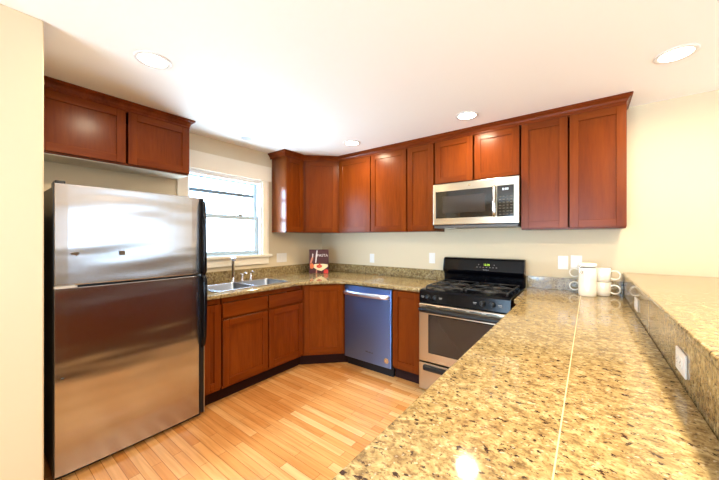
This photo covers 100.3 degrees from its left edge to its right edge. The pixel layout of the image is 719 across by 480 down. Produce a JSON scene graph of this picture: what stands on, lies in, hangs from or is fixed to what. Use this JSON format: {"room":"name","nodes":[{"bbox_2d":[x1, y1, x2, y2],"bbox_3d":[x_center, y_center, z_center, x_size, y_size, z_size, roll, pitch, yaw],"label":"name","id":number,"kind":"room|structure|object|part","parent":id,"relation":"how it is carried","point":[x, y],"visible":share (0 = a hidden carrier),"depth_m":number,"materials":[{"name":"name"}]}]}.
{"room":"kitchen","nodes":[
{"label":"kitchen","id":0,"kind":"room"},
{"bbox_2d":[0,4,43,479],"bbox_3d":[-1.987,0.160,1.700,1.040,2.430,0.155,0,0,37],"label":"wall","id":1,"kind":"structure","parent":0,"point":[21,34],"depth_m":1.39,"materials":[{"name":"beige paint"}]},
{"bbox_2d":[44,132,321,316],"bbox_3d":[-2.670,0.160,1.774,0.140,2.430,6.820,0,0,37],"label":"wall","id":2,"kind":"structure","parent":0,"point":[297,246],"depth_m":3.10,"materials":[{"name":"beige paint"}]},
{"bbox_2d":[44,88,188,179],"bbox_3d":[-1.933,-0.780,2.380,0.305,0.433,0.977,0,0,37],"label":"upper cabinet","id":3,"kind":"object","parent":2,"relation":"attached to","point":[77,131],"visible":0.88,"depth_m":2.25,"materials":[{"name":"brown wood"}]},
{"bbox_3d":[-1.955,-0.784,2.122,0.007,0.289,0.371,0,0,37],"label":"door panel","id":4,"kind":"part","parent":3,"relation":"part of","materials":[{"name":"brown wood"}]},
{"bbox_3d":[-1.951,-0.784,2.120,0.020,0.405,0.487,0,0,37],"label":"door","id":5,"kind":"part","parent":3,"relation":"part of","materials":[{"name":"brown wood"}]},
{"bbox_3d":[-1.944,-0.567,2.389,0.271,0.005,0.977,0,0,37],"label":"underside panel","id":6,"kind":"part","parent":3,"relation":"part of","materials":[{"name":"beige"}]},
{"bbox_2d":[44,75,194,128],"bbox_3d":[-1.909,-1.019,2.380,0.345,0.068,1.014,0,0,37],"label":"crown molding","id":7,"kind":"structure","parent":3,"relation":"on","point":[50,83],"depth_m":2.22,"materials":[{"name":"brown wood"}]},
{"bbox_3d":[-1.661,-0.784,2.505,0.020,0.405,0.448,0,0,37],"label":"door","id":8,"kind":"part","parent":3,"relation":"part of","materials":[{"name":"brown wood"}]},
{"bbox_3d":[-1.665,-0.784,2.508,0.007,0.289,0.332,0,0,37],"label":"door panel","id":9,"kind":"part","parent":3,"relation":"part of","materials":[{"name":"brown wood"}]},
{"bbox_2d":[177,149,271,267],"bbox_3d":[-1.473,-0.291,3.317,0.175,1.183,1.095,0,0,37],"label":"window","id":10,"kind":"structure","parent":2,"relation":"in","point":[228,167],"depth_m":3.39,"materials":[{"name":"beige paint"}]},
{"bbox_3d":[-1.519,-0.455,3.352,0.030,0.460,0.815,0,0,37],"label":"sash","id":11,"kind":"part","parent":10,"relation":"part of","materials":[{"name":"white"}]},
{"bbox_3d":[-1.491,-0.044,3.330,0.030,0.451,0.815,0,0,37],"label":"sash","id":12,"kind":"part","parent":10,"relation":"part of","materials":[{"name":"white"}]},
{"bbox_2d":[200,263,308,282],"bbox_3d":[-1.177,0.400,3.622,0.019,0.110,2.069,0,0,37],"label":"backsplash","id":13,"kind":"structure","parent":2,"relation":"attached to","point":[218,276],"depth_m":3.56,"materials":[{"name":"stone"}]},
{"bbox_2d":[277,253,286,261],"bbox_3d":[-1.000,0.240,3.865,0.010,0.115,0.160,0,0,37],"label":"switch plate","id":14,"kind":"object","parent":2,"relation":"attached to","point":[281,257],"visible":1,"depth_m":3.87,"materials":[{"name":"white plastic"}]},
{"bbox_2d":[272,156,302,232],"bbox_3d":[-0.901,-0.538,3.770,0.280,0.917,0.271,0,0,37],"label":"upper cabinet","id":15,"kind":"object","parent":2,"relation":"attached to","point":[287,172],"visible":1,"depth_m":3.68,"materials":[{"name":"brown wood"}]},
{"bbox_3d":[-0.800,-0.539,3.689,0.020,0.895,0.264,0,0,37],"label":"door","id":16,"kind":"part","parent":15,"relation":"part of","materials":[{"name":"brown wood"}]},
{"bbox_3d":[-0.803,-0.539,3.692,0.007,0.779,0.148,0,0,37],"label":"door panel","id":17,"kind":"part","parent":15,"relation":"part of","materials":[{"name":"brown wood"}]},
{"bbox_2d":[44,362,426,479],"bbox_3d":[-0.086,1.425,-0.173,6.610,0.100,7.100,0,0,37],"label":"floor","id":18,"kind":"structure","parent":0,"point":[304,421],"depth_m":2.11,"materials":[{"name":"brown wood"}]},
{"bbox_2d":[44,180,206,479],"bbox_3d":[-1.719,0.521,2.199,0.788,1.708,0.830,0,0,37],"label":"refrigerator","id":19,"kind":"object","parent":18,"relation":"on","point":[125,335],"visible":0.98,"depth_m":1.89,"materials":[{"name":"silver metal"}]},
{"bbox_3d":[-1.481,0.810,1.997,0.061,1.060,0.788,0,0,37],"label":"door","id":20,"kind":"part","parent":19,"relation":"part of","materials":[{"name":"silver metal"}]},
{"bbox_3d":[-1.481,-0.024,1.997,0.061,0.582,0.788,0,0,37],"label":"freezer door","id":21,"kind":"part","parent":19,"relation":"part of","materials":[{"name":"silver metal"}]},
{"bbox_3d":[-1.195,0.554,2.303,0.076,0.570,0.030,0,0,37],"label":"handle","id":22,"kind":"part","parent":19,"relation":"part of","materials":[{"name":"black plastic"}]},
{"bbox_3d":[-1.196,-0.011,2.303,0.070,0.580,0.030,0,0,37],"label":"handle","id":23,"kind":"part","parent":19,"relation":"part of","materials":[{"name":"black plastic"}]},
{"bbox_2d":[205,299,220,405],"bbox_3d":[-1.475,0.933,2.653,0.691,0.884,0.163,0,0,37],"label":"base cabinet","id":24,"kind":"object","parent":18,"relation":"on","point":[213,339],"visible":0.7,"depth_m":2.46,"materials":[{"name":"brown wood"}]},
{"bbox_3d":[-1.211,0.891,2.453,0.007,0.581,0.033,0,0,37],"label":"door panel","id":25,"kind":"part","parent":24,"relation":"part of","materials":[{"name":"brown wood"}]},
{"bbox_2d":[218,285,302,399],"bbox_3d":[-1.154,0.933,3.079,0.691,0.884,0.900,0,0,37],"label":"base cabinet","id":26,"kind":"object","parent":18,"relation":"on","point":[257,347],"visible":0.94,"depth_m":2.82,"materials":[{"name":"brown wood"}]},
{"bbox_3d":[-1.019,0.604,2.701,0.020,0.122,0.446,0,0,37],"label":"drawer","id":27,"kind":"part","parent":26,"relation":"part of","materials":[{"name":"brown wood"}]},
{"bbox_3d":[-1.019,0.963,2.701,0.020,0.555,0.446,0,0,37],"label":"door","id":28,"kind":"part","parent":26,"relation":"part of","materials":[{"name":"brown wood"}]},
{"bbox_3d":[-1.022,0.963,2.704,0.007,0.439,0.330,0,0,37],"label":"door panel","id":29,"kind":"part","parent":26,"relation":"part of","materials":[{"name":"brown wood"}]},
{"bbox_3d":[-0.747,0.604,3.061,0.020,0.122,0.428,0,0,37],"label":"drawer","id":30,"kind":"part","parent":26,"relation":"part of","materials":[{"name":"brown wood"}]},
{"bbox_3d":[-0.747,0.963,3.061,0.020,0.555,0.428,0,0,37],"label":"door","id":31,"kind":"part","parent":26,"relation":"part of","materials":[{"name":"brown wood"}]},
{"bbox_3d":[-0.751,0.963,3.064,0.007,0.439,0.312,0,0,37],"label":"door panel","id":32,"kind":"part","parent":26,"relation":"part of","materials":[{"name":"brown wood"}]},
{"bbox_2d":[299,284,347,364],"bbox_3d":[-0.457,0.933,3.735,0.975,0.884,0.965,0,0,37],"label":"base cabinet","id":33,"kind":"object","parent":18,"relation":"on","point":[323,304],"visible":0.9,"depth_m":3.28,"materials":[{"name":"brown wood"}]},
{"bbox_3d":[-0.389,0.873,3.272,0.420,0.735,0.020,0,0,-8],"label":"door","id":34,"kind":"part","parent":33,"relation":"part of","materials":[{"name":"brown wood"}]},
{"bbox_3d":[-0.389,0.873,3.277,0.304,0.619,0.007,0,0,-8],"label":"door panel","id":35,"kind":"part","parent":33,"relation":"part of","materials":[{"name":"brown wood"}]},
{"bbox_2d":[207,270,444,299],"bbox_3d":[-0.419,0.472,3.051,1.917,0.035,2.069,0,0,37],"label":"countertop","id":36,"kind":"structure","parent":33,"relation":"on","point":[411,284],"depth_m":3.21,"materials":[{"name":"stone"}]},
{"bbox_2d":[230,256,247,281],"bbox_3d":[-1.304,0.314,3.152,0.156,0.282,0.313,0,0,7],"label":"faucet","id":37,"kind":"object","parent":36,"relation":"on","point":[233,258],"visible":0.98,"depth_m":3.18,"materials":[{"name":"silver metal"}]},
{"bbox_2d":[207,278,290,302],"bbox_3d":[-1.148,0.537,3.009,0.455,0.176,0.825,0,0,37],"label":"sink","id":38,"kind":"object","parent":36,"relation":"in","point":[221,287],"visible":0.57,"depth_m":3.05,"materials":[{"name":"silver metal"}]},
{"bbox_2d":[207,283,252,302],"bbox_3d":[-1.249,0.538,2.851,0.383,0.174,0.350,0,0,37],"label":"basin","id":39,"kind":"object","parent":38,"relation":"in","point":[222,287],"depth_m":2.99,"materials":[{"name":"silver metal"}]},
{"bbox_2d":[240,279,286,297],"bbox_3d":[-1.012,0.538,3.166,0.383,0.174,0.368,0,0,37],"label":"basin","id":40,"kind":"object","parent":38,"relation":"in","point":[258,282],"depth_m":3.30,"materials":[{"name":"silver metal"}]},
{"bbox_2d":[309,249,328,273],"bbox_3d":[-0.536,0.296,3.968,0.255,0.316,0.048,0,0,-7],"label":"cookbook","id":41,"kind":"object","parent":36,"relation":"on","point":[318,258],"visible":1,"depth_m":3.95,"materials":[{"name":"multicoloured paper"}]},
{"bbox_2d":[344,284,394,376],"bbox_3d":[0.232,0.936,3.330,0.591,0.878,0.671,0,0,37],"label":"dishwasher","id":42,"kind":"object","parent":18,"relation":"on","point":[368,310],"visible":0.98,"depth_m":3.10,"materials":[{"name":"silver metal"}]},
{"bbox_3d":[0.052,0.575,3.091,0.579,0.046,0.073,0,0,37],"label":"handle","id":43,"kind":"part","parent":42,"relation":"part of","materials":[{"name":"white metal"}]},
{"bbox_3d":[0.112,1.330,3.171,0.589,0.090,0.030,0,0,37],"label":"toe panel","id":44,"kind":"part","parent":42,"relation":"part of","materials":[{"name":"black plastic"}]},
{"bbox_2d":[393,289,420,383],"bbox_3d":[0.638,0.933,3.113,0.304,0.884,0.661,0,0,37],"label":"base cabinet","id":45,"kind":"object","parent":18,"relation":"on","point":[406,359],"visible":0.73,"depth_m":2.86,"materials":[{"name":"brown wood"}]},
{"bbox_3d":[0.447,0.873,2.860,0.172,0.619,0.007,0,0,37],"label":"door panel","id":46,"kind":"part","parent":45,"relation":"part of","materials":[{"name":"brown wood"}]},
{"bbox_2d":[418,257,525,388],"bbox_3d":[1.024,0.783,2.736,0.769,1.183,0.767,0,0,37],"label":"range","id":47,"kind":"object","parent":18,"relation":"on","point":[475,294],"visible":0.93,"depth_m":2.61,"materials":[{"name":"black metal"}]},
{"bbox_3d":[0.848,1.222,2.502,0.749,0.237,0.042,0,0,37],"label":"warming drawer","id":48,"kind":"part","parent":47,"relation":"part of","materials":[{"name":"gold metal"}]},
{"bbox_3d":[0.828,1.143,2.476,0.657,0.050,0.024,0,0,37],"label":"handle","id":49,"kind":"part","parent":47,"relation":"part of","materials":[{"name":"black"}]},
{"bbox_3d":[0.815,0.625,2.458,0.737,0.048,0.072,0,0,37],"label":"handle","id":50,"kind":"part","parent":47,"relation":"part of","materials":[{"name":"silver metal"}]},
{"bbox_3d":[0.848,0.834,2.502,0.749,0.513,0.042,0,0,37],"label":"oven door","id":51,"kind":"part","parent":47,"relation":"part of","materials":[{"name":"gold metal"}]},
{"bbox_2d":[419,279,523,313],"bbox_3d":[1.013,0.492,2.721,0.757,0.154,0.634,0,0,37],"label":"cooktop","id":52,"kind":"object","parent":47,"relation":"in","point":[484,296],"depth_m":2.57,"materials":[{"name":"grey metal"}]},
{"bbox_2d":[622,273,718,439],"bbox_3d":[1.301,0.823,0.847,0.582,1.105,3.519,0,0,37],"label":"breakfast bar","id":53,"kind":"object","parent":18,"relation":"on","point":[681,311],"visible":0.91,"depth_m":1.10,"materials":[{"name":"beige stone"}]},
{"bbox_2d":[634,297,637,311],"bbox_3d":[1.641,0.387,1.781,0.009,0.072,0.115,0,0,37],"label":"outlet","id":54,"kind":"object","parent":53,"relation":"attached to","point":[635,298],"visible":1,"depth_m":1.76,"materials":[{"name":"white plastic"}]},
{"bbox_2d":[676,346,686,379],"bbox_3d":[1.012,0.387,0.946,0.009,0.072,0.115,0,0,37],"label":"outlet","id":55,"kind":"object","parent":53,"relation":"attached to","point":[681,358],"visible":1,"depth_m":0.93,"materials":[{"name":"white plastic"}]},
{"bbox_2d":[676,354,678,364],"bbox_3d":[1.022,0.387,0.964,0.003,0.032,0.026,0,0,37],"label":"receptacle","id":56,"kind":"object","parent":55,"relation":"attached to","point":[677,355],"depth_m":0.96,"materials":[{"name":"grey plastic"}]},
{"bbox_2d":[679,358,681,369],"bbox_3d":[0.998,0.387,0.932,0.003,0.032,0.026,0,0,37],"label":"receptacle","id":57,"kind":"object","parent":55,"relation":"attached to","point":[680,359],"depth_m":0.93,"materials":[{"name":"grey plastic"}]},
{"bbox_3d":[0.610,0.933,0.918,0.571,0.884,2.800,0,0,37],"label":"base cabinet","id":58,"kind":"object","parent":18,"relation":"on","visible":0},
{"bbox_2d":[332,287,718,479],"bbox_3d":[0.801,0.472,1.224,0.678,0.035,3.519,0,0,37],"label":"countertop","id":59,"kind":"structure","parent":58,"relation":"on","point":[566,385],"depth_m":0.77,"materials":[{"name":"stone"}]},
{"bbox_2d":[569,280,577,289],"bbox_3d":[1.869,0.399,2.531,0.170,0.111,0.110,0,0,39],"label":"mug","id":60,"kind":"object","parent":59,"relation":"on","point":[577,280],"visible":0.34,"depth_m":2.56,"materials":[{"name":"white ceramic"}]},
{"bbox_2d":[569,266,578,276],"bbox_3d":[1.869,0.287,2.531,0.170,0.111,0.110,0,0,39],"label":"mug","id":61,"kind":"object","parent":60,"relation":"on","point":[577,266],"visible":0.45,"depth_m":2.56,"materials":[{"name":"white ceramic"}]},
{"bbox_2d":[578,262,596,296],"bbox_3d":[1.829,0.322,2.408,0.124,0.265,0.126,0,0,37],"label":"canister","id":62,"kind":"object","parent":59,"relation":"on","point":[587,273],"visible":1,"depth_m":2.36,"materials":[{"name":"white ceramic"}]},
{"bbox_3d":[1.830,0.205,2.409,0.124,0.032,0.124,0,0,37],"label":"lid","id":63,"kind":"part","parent":62,"relation":"part of","materials":[{"name":"white ceramic"}]},
{"bbox_2d":[597,282,620,295],"bbox_3d":[1.978,0.399,2.394,0.110,0.111,0.170,0,0,-38],"label":"mug","id":64,"kind":"object","parent":59,"relation":"on","point":[603,288],"visible":0.74,"depth_m":2.37,"materials":[{"name":"white ceramic"}]},
{"bbox_2d":[596,267,620,281],"bbox_3d":[1.978,0.287,2.394,0.110,0.111,0.170,0,0,-38],"label":"mug","id":65,"kind":"object","parent":64,"relation":"on","point":[603,273],"visible":0.91,"depth_m":2.37,"materials":[{"name":"white ceramic"}]},
{"bbox_3d":[2.010,0.286,2.353,0.014,0.079,0.066,0,0,-38],"label":"handle","id":66,"kind":"part","parent":65,"relation":"part of","materials":[{"name":"white ceramic"}]},
{"bbox_3d":[2.010,0.398,2.353,0.014,0.079,0.066,0,0,-38],"label":"handle","id":67,"kind":"part","parent":64,"relation":"part of","materials":[{"name":"white ceramic"}]},
{"bbox_2d":[0,0,718,155],"bbox_3d":[-0.086,-1.105,-0.173,6.610,0.100,7.100,0,0,37],"label":"ceiling","id":68,"kind":"structure","parent":0,"point":[305,77],"depth_m":1.77,"materials":[{"name":"white paint"}]},
{"bbox_2d":[133,50,171,69],"bbox_3d":[-1.217,-1.052,1.768,0.190,0.006,0.190,0,0,37],"label":"recessed light","id":69,"kind":"object","parent":68,"relation":"in","point":[151,59],"visible":1,"depth_m":1.76,"materials":[{"name":"white plastic"}]},
{"bbox_2d":[239,136,251,139],"bbox_3d":[-1.186,-1.052,3.134,0.128,0.006,0.128,0,0,37],"label":"recessed light","id":70,"kind":"object","parent":68,"relation":"in","point":[240,137],"visible":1,"depth_m":3.13,"materials":[{"name":"white plastic"}]},
{"bbox_2d":[343,140,359,145],"bbox_3d":[-0.083,-1.052,3.297,0.190,0.006,0.190,0,0,37],"label":"recessed light","id":71,"kind":"object","parent":68,"relation":"in","point":[349,142],"visible":1,"depth_m":3.30,"materials":[{"name":"white plastic"}]},
{"bbox_2d":[455,111,478,119],"bbox_3d":[0.919,-1.052,2.563,0.190,0.006,0.190,0,0,37],"label":"recessed light","id":72,"kind":"object","parent":68,"relation":"in","point":[467,115],"visible":1,"depth_m":2.56,"materials":[{"name":"white plastic"}]},
{"bbox_2d":[653,43,700,63],"bbox_3d":[1.805,-1.052,1.711,0.190,0.006,0.190,0,0,37],"label":"recessed light","id":73,"kind":"object","parent":68,"relation":"in","point":[680,52],"visible":1,"depth_m":1.70,"materials":[{"name":"white plastic"}]},
{"bbox_2d":[322,90,718,289],"bbox_3d":[2.008,0.160,2.606,6.610,2.430,0.140,0,0,37],"label":"wall","id":74,"kind":"structure","parent":0,"point":[672,228],"depth_m":2.34,"materials":[{"name":"beige paint"}]},
{"bbox_2d":[302,161,339,233],"bbox_3d":[-0.510,-0.538,4.034,0.588,0.917,0.608,0,0,37],"label":"upper cabinet","id":75,"kind":"object","parent":74,"relation":"attached to","point":[320,179],"visible":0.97,"depth_m":3.83,"materials":[{"name":"brown wood"}]},
{"bbox_3d":[-0.489,-0.539,3.838,0.281,0.779,0.007,0,0,-8],"label":"door panel","id":76,"kind":"part","parent":75,"relation":"part of","materials":[{"name":"brown wood"}]},
{"bbox_2d":[370,254,373,262],"bbox_3d":[0.162,0.250,3.904,0.070,0.115,0.010,0,0,37],"label":"switch plate","id":77,"kind":"object","parent":74,"relation":"attached to","point":[371,255],"visible":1,"depth_m":3.90,"materials":[{"name":"white plastic"}]},
{"bbox_2d":[339,149,407,232],"bbox_3d":[0.211,-0.538,3.684,0.970,0.917,0.300,0,0,37],"label":"upper cabinet","id":78,"kind":"object","parent":74,"relation":"attached to","point":[372,189],"visible":0.96,"depth_m":3.53,"materials":[{"name":"brown wood"}]},
{"bbox_3d":[-0.061,-0.539,3.719,0.367,0.779,0.007,0,0,37],"label":"door panel","id":79,"kind":"part","parent":78,"relation":"part of","materials":[{"name":"brown wood"}]},
{"bbox_3d":[-0.063,-0.539,3.715,0.483,0.895,0.020,0,0,37],"label":"door","id":80,"kind":"part","parent":78,"relation":"part of","materials":[{"name":"brown wood"}]},
{"bbox_3d":[0.329,-0.539,3.425,0.350,0.779,0.007,0,0,37],"label":"door panel","id":81,"kind":"part","parent":78,"relation":"part of","materials":[{"name":"brown wood"}]},
{"bbox_3d":[0.326,-0.539,3.422,0.466,0.895,0.020,0,0,37],"label":"door","id":82,"kind":"part","parent":78,"relation":"part of","materials":[{"name":"brown wood"}]},
{"bbox_2d":[329,263,443,279],"bbox_3d":[0.201,0.400,3.867,1.884,0.110,0.019,0,0,37],"label":"backsplash","id":83,"kind":"structure","parent":74,"relation":"attached to","point":[367,269],"depth_m":3.72,"materials":[{"name":"stone"}]},
{"bbox_2d":[407,143,443,231],"bbox_3d":[0.729,-0.538,3.293,0.303,0.917,0.300,0,0,37],"label":"upper cabinet","id":84,"kind":"object","parent":74,"relation":"attached to","point":[420,159],"visible":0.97,"depth_m":3.18,"materials":[{"name":"brown wood"}]},
{"bbox_3d":[0.647,-0.539,3.186,0.181,0.779,0.007,0,0,37],"label":"door panel","id":85,"kind":"part","parent":84,"relation":"part of","materials":[{"name":"brown wood"}]},
{"bbox_2d":[429,253,434,262],"bbox_3d":[0.823,0.217,3.405,0.072,0.118,0.010,0,0,37],"label":"switch plate","id":86,"kind":"object","parent":74,"relation":"attached to","point":[431,255],"visible":1,"depth_m":3.40,"materials":[{"name":"white plastic"}]},
{"bbox_2d":[268,91,633,161],"bbox_3d":[0.552,-1.019,3.136,3.521,0.068,0.581,0,0,26],"label":"crown molding","id":87,"kind":"structure","parent":74,"relation":"attached to","point":[624,98],"depth_m":2.78,"materials":[{"name":"brown wood"}]},
{"bbox_2d":[435,126,520,184],"bbox_3d":[1.171,-0.773,2.961,0.776,0.447,0.300,0,0,37],"label":"upper cabinet","id":88,"kind":"object","parent":74,"relation":"attached to","point":[493,154],"visible":0.91,"depth_m":2.81,"materials":[{"name":"brown wood"}]},
{"bbox_3d":[0.931,-0.774,2.971,0.261,0.309,0.007,0,0,37],"label":"door panel","id":89,"kind":"part","parent":88,"relation":"part of","materials":[{"name":"brown wood"}]},
{"bbox_3d":[0.928,-0.774,2.968,0.377,0.425,0.020,0,0,37],"label":"door","id":90,"kind":"part","parent":88,"relation":"part of","materials":[{"name":"brown wood"}]},
{"bbox_2d":[433,175,520,228],"bbox_3d":[1.140,-0.328,2.906,0.776,0.445,0.416,0,0,37],"label":"microwave","id":91,"kind":"object","parent":88,"relation":"attached to","point":[491,202],"visible":0.99,"depth_m":2.76,"materials":[{"name":"silver metal"}]},
{"bbox_3d":[0.979,-0.335,2.837,0.540,0.265,0.004,0,0,37],"label":"door glass","id":92,"kind":"part","parent":91,"relation":"part of","materials":[{"name":"black glass"}]},
{"bbox_3d":[1.188,-0.335,2.647,0.026,0.290,0.059,0,0,37],"label":"handle","id":93,"kind":"part","parent":91,"relation":"part of","materials":[{"name":"silver metal"}]},
{"bbox_3d":[1.272,-0.335,2.616,0.135,0.275,0.004,0,0,37],"label":"control panel","id":94,"kind":"part","parent":91,"relation":"part of","materials":[{"name":"black glass"}]},
{"bbox_3d":[1.246,-0.774,2.735,0.264,0.309,0.007,0,0,37],"label":"door panel","id":95,"kind":"part","parent":88,"relation":"part of","materials":[{"name":"brown wood"}]},
{"bbox_3d":[1.243,-0.774,2.731,0.380,0.425,0.020,0,0,37],"label":"door","id":96,"kind":"part","parent":88,"relation":"part of","materials":[{"name":"brown wood"}]},
{"bbox_2d":[558,256,567,269],"bbox_3d":[1.807,0.210,2.664,0.075,0.120,0.009,0,0,37],"label":"outlet","id":97,"kind":"object","parent":74,"relation":"attached to","point":[562,260],"visible":1,"depth_m":2.66,"materials":[{"name":"white plastic"}]},
{"bbox_2d":[521,104,626,230],"bbox_3d":[1.765,-0.538,2.513,0.686,0.917,0.300,0,0,37],"label":"upper cabinet","id":98,"kind":"object","parent":74,"relation":"attached to","point":[574,167],"visible":1,"depth_m":2.37,"materials":[{"name":"brown wood"}]},
{"bbox_3d":[1.542,-0.539,2.511,0.216,0.779,0.007,0,0,37],"label":"door panel","id":99,"kind":"part","parent":98,"relation":"part of","materials":[{"name":"brown wood"}]},
{"bbox_3d":[1.539,-0.539,2.508,0.332,0.895,0.020,0,0,37],"label":"door","id":100,"kind":"part","parent":98,"relation":"part of","materials":[{"name":"brown wood"}]},
{"bbox_3d":[1.821,-0.539,2.301,0.226,0.779,0.007,0,0,37],"label":"door panel","id":101,"kind":"part","parent":98,"relation":"part of","materials":[{"name":"brown wood"}]},
{"bbox_3d":[1.818,-0.539,2.298,0.342,0.895,0.020,0,0,37],"label":"door","id":102,"kind":"part","parent":98,"relation":"part of","materials":[{"name":"brown wood"}]},
{"bbox_2d":[527,276,622,294],"bbox_3d":[1.854,0.400,2.622,0.680,0.110,0.019,0,0,37],"label":"backsplash","id":103,"kind":"structure","parent":74,"relation":"attached to","point":[554,283],"depth_m":2.68,"materials":[{"name":"stone"}]},
{"bbox_2d":[571,255,581,268],"bbox_3d":[1.884,0.203,2.606,0.080,0.120,0.010,0,0,37],"label":"switch plate","id":104,"kind":"object","parent":74,"relation":"attached to","point":[575,259],"visible":0.72,"depth_m":2.61,"materials":[{"name":"white plastic"}]}
]}

